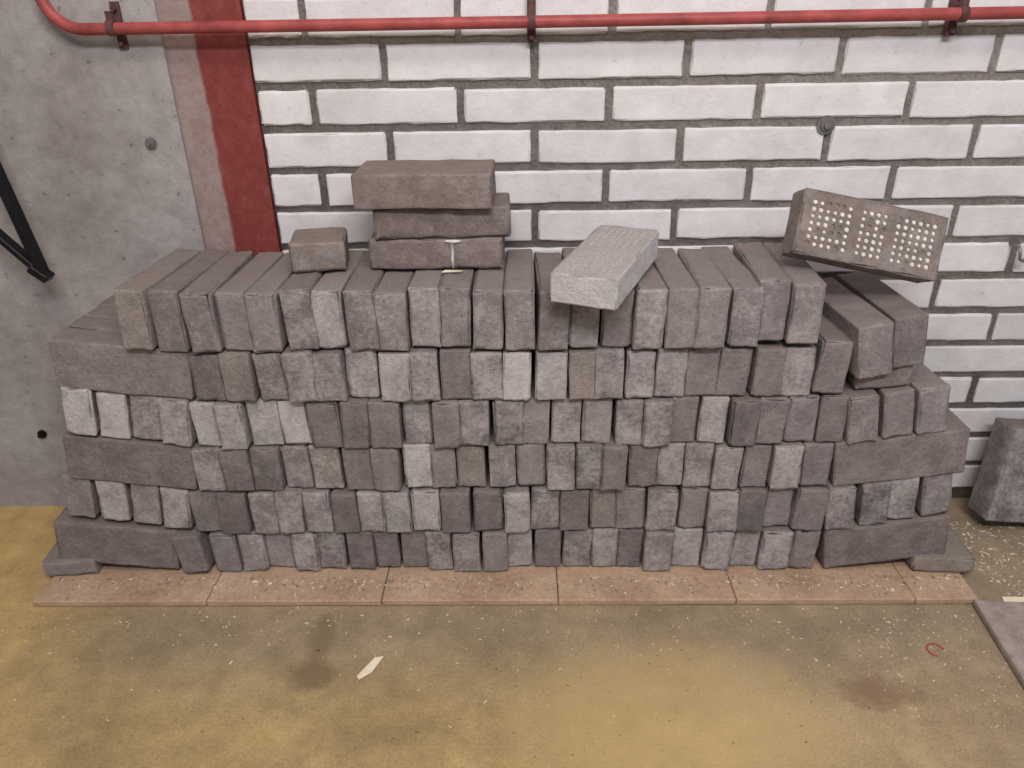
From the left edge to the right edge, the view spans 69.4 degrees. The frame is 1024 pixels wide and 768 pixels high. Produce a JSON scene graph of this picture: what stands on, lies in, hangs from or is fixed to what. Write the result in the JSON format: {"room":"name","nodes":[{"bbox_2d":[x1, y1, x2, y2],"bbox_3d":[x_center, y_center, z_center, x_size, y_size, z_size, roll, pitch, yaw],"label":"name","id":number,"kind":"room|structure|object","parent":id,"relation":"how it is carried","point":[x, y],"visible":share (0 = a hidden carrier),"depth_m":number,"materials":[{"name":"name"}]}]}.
{"room":"industrial hall","nodes":[
{"label":"industrial hall","id":0,"kind":"room"},
{"bbox_2d":[0,0,1023,506],"bbox_3d":[-0.009,-0.834,0.965,6.006,2.300,0.158,0,27,1],"label":"wall","id":1,"kind":"structure","parent":0,"point":[699,136],"depth_m":1.12,"materials":[{"name":"white paint"}]},
{"bbox_2d":[0,162,54,282],"bbox_3d":[-0.806,-0.317,1.108,0.169,0.328,0.070,0,27,1],"label":"bracket","id":2,"kind":"object","parent":1,"relation":"attached to","point":[31,256],"visible":1,"depth_m":1.13,"materials":[{"name":"black metal"}]},
{"bbox_2d":[37,430,46,437],"bbox_3d":[-0.858,0.093,1.349,0.016,0.016,0.012,0,27,1],"label":"hole","id":3,"kind":"object","parent":1,"relation":"in","point":[41,433],"depth_m":1.35,"materials":[{"name":"black"}]},
{"bbox_2d":[145,137,156,148],"bbox_3d":[-0.546,-0.362,1.115,0.017,0.017,0.012,0,27,1],"label":"bolt","id":4,"kind":"object","parent":1,"relation":"attached to","point":[150,142],"depth_m":1.12,"materials":[{"name":"grey metal"}]},
{"bbox_2d":[156,0,281,256],"bbox_3d":[-0.445,-0.830,0.971,0.118,2.300,0.141,0,27,1],"label":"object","id":5,"kind":"structure","parent":1,"relation":"attached to","point":[212,75],"depth_m":1.12,"materials":[{"name":"red paint"}]},
{"bbox_2d":[35,0,1023,48],"bbox_3d":[0.929,-1.112,0.709,3.304,1.401,0.042,0,27,1],"label":"pipe","id":6,"kind":"object","parent":1,"relation":"attached to","point":[957,11],"visible":1,"depth_m":1.01,"materials":[{"name":"metal"}]},
{"bbox_2d":[816,115,835,133],"bbox_3d":[0.468,-0.385,1.100,0.027,0.027,0.012,0,27,1],"label":"bolt","id":7,"kind":"object","parent":1,"relation":"attached to","point":[826,124],"visible":1,"depth_m":1.10,"materials":[{"name":"grey metal"}]},
{"bbox_2d":[1008,242,1023,262],"bbox_3d":[0.805,-0.209,1.175,0.022,0.028,0.034,0,27,1],"label":"wall hook","id":8,"kind":"object","parent":1,"relation":"attached to","point":[1020,259],"visible":1,"depth_m":1.16,"materials":[{"name":"grey metal"}]},
{"bbox_2d":[0,498,1023,767],"bbox_3d":[-0.015,1.041,-0.092,6.000,0.100,3.900,0,27,1],"label":"floor","id":9,"kind":"structure","parent":0,"point":[744,714],"depth_m":1.03,"materials":[{"name":"brown concrete"}]},
{"bbox_2d":[357,656,383,679],"bbox_3d":[-0.202,0.406,1.061,0.014,0.003,0.052,15,31,29],"label":"paper scrap","id":10,"kind":"object","parent":9,"relation":"on","point":[371,666],"visible":1,"depth_m":1.06,"materials":[{"name":"beige paper"}]},
{"bbox_2d":[33,529,978,606],"bbox_3d":[-0.016,0.286,1.284,1.492,0.012,0.263,0,27,1],"label":"tiles","id":11,"kind":"object","parent":9,"relation":"on","point":[243,594],"visible":0.44,"depth_m":1.19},
{"bbox_2d":[42,242,975,575],"bbox_3d":[-0.016,0.043,1.198,1.532,0.500,0.217,0,27,1],"label":"bricks","id":12,"kind":"object","parent":11,"relation":"on","point":[234,411],"visible":0.98,"depth_m":1.10},
{"bbox_2d":[288,227,348,272],"bbox_3d":[-0.286,-0.201,1.103,0.080,0.045,0.088,-5,27,-7],"label":"brick","id":13,"kind":"object","parent":12,"relation":"on","point":[313,249],"visible":1,"depth_m":1.07,"materials":[{"name":"brick"}]},
{"bbox_2d":[368,232,504,268],"bbox_3d":[-0.110,-0.207,1.109,0.196,0.047,0.093,0,27,1],"label":"brick","id":14,"kind":"object","parent":12,"relation":"on","point":[479,252],"visible":0.77,"depth_m":1.07,"materials":[{"name":"brick"}]},
{"bbox_2d":[373,192,510,239],"bbox_3d":[-0.100,-0.248,1.089,0.196,0.047,0.094,-1,27,0],"label":"brick","id":15,"kind":"object","parent":14,"relation":"on","point":[495,221],"visible":0.83,"depth_m":1.05,"materials":[{"name":"brick"}]},
{"bbox_2d":[351,159,495,209],"bbox_3d":[-0.122,-0.287,1.058,0.194,0.050,0.102,0,28,2],"label":"brick","id":16,"kind":"object","parent":15,"relation":"on","point":[449,183],"visible":1,"depth_m":1.02,"materials":[{"name":"brick"}]},
{"bbox_2d":[442,270,462,272],"bbox_3d":[-0.086,-0.162,1.063,0.030,0.002,0.006,1,27,3],"label":"paper scrap","id":17,"kind":"object","parent":12,"relation":"on","point":[444,270],"visible":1,"depth_m":1.06,"materials":[{"name":"beige paper"}]},
{"bbox_2d":[550,225,658,309],"bbox_3d":[0.131,-0.165,1.016,0.092,0.056,0.203,11,29,22],"label":"brick","id":18,"kind":"object","parent":12,"relation":"on","point":[600,272],"visible":1,"depth_m":0.96,"materials":[{"name":"grey brick"}]},
{"bbox_2d":[781,188,948,282],"bbox_3d":[0.493,-0.207,1.038,0.222,0.137,0.074,0,27,2],"label":"brick","id":19,"kind":"object","parent":12,"relation":"on","point":[824,227],"visible":1,"depth_m":1.02,"materials":[{"name":"grey brick"}]},
{"bbox_2d":[1,520,1023,762],"bbox_3d":[0.150,0.393,1.063,2.100,0.016,0.652,0,27,1],"label":"crumbs","id":20,"kind":"object","parent":9,"relation":"on","point":[987,533],"visible":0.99,"depth_m":1.19,"materials":[{"name":"brick"}]},
{"bbox_2d":[926,643,944,656],"bbox_3d":[0.614,0.385,1.077,0.026,0.002,0.021,-20,32,-33],"label":"wire loop","id":21,"kind":"object","parent":9,"relation":"on","point":[928,643],"visible":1,"depth_m":1.08,"materials":[{"name":"red metal"}]},
{"bbox_2d":[967,417,1023,522],"bbox_3d":[0.910,0.155,1.298,0.171,0.196,0.080,-2,27,-2],"label":"block","id":22,"kind":"object","parent":9,"relation":"on","point":[997,494],"visible":1,"depth_m":1.28,"materials":[{"name":"concrete"}]},
{"bbox_2d":[973,600,1023,687],"bbox_3d":[0.980,0.490,0.845,0.601,0.013,0.621,2,27,6],"label":"floor plate","id":23,"kind":"object","parent":9,"relation":"on","point":[1004,620],"visible":1,"depth_m":1.10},
{"bbox_2d":[1002,597,1023,601],"bbox_3d":[0.803,0.339,1.162,0.064,0.003,0.012,0,27,1],"label":"paper scrap","id":24,"kind":"object","parent":9,"relation":"on","point":[1007,599],"visible":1,"depth_m":1.16,"materials":[{"name":"beige paper"}]}
]}

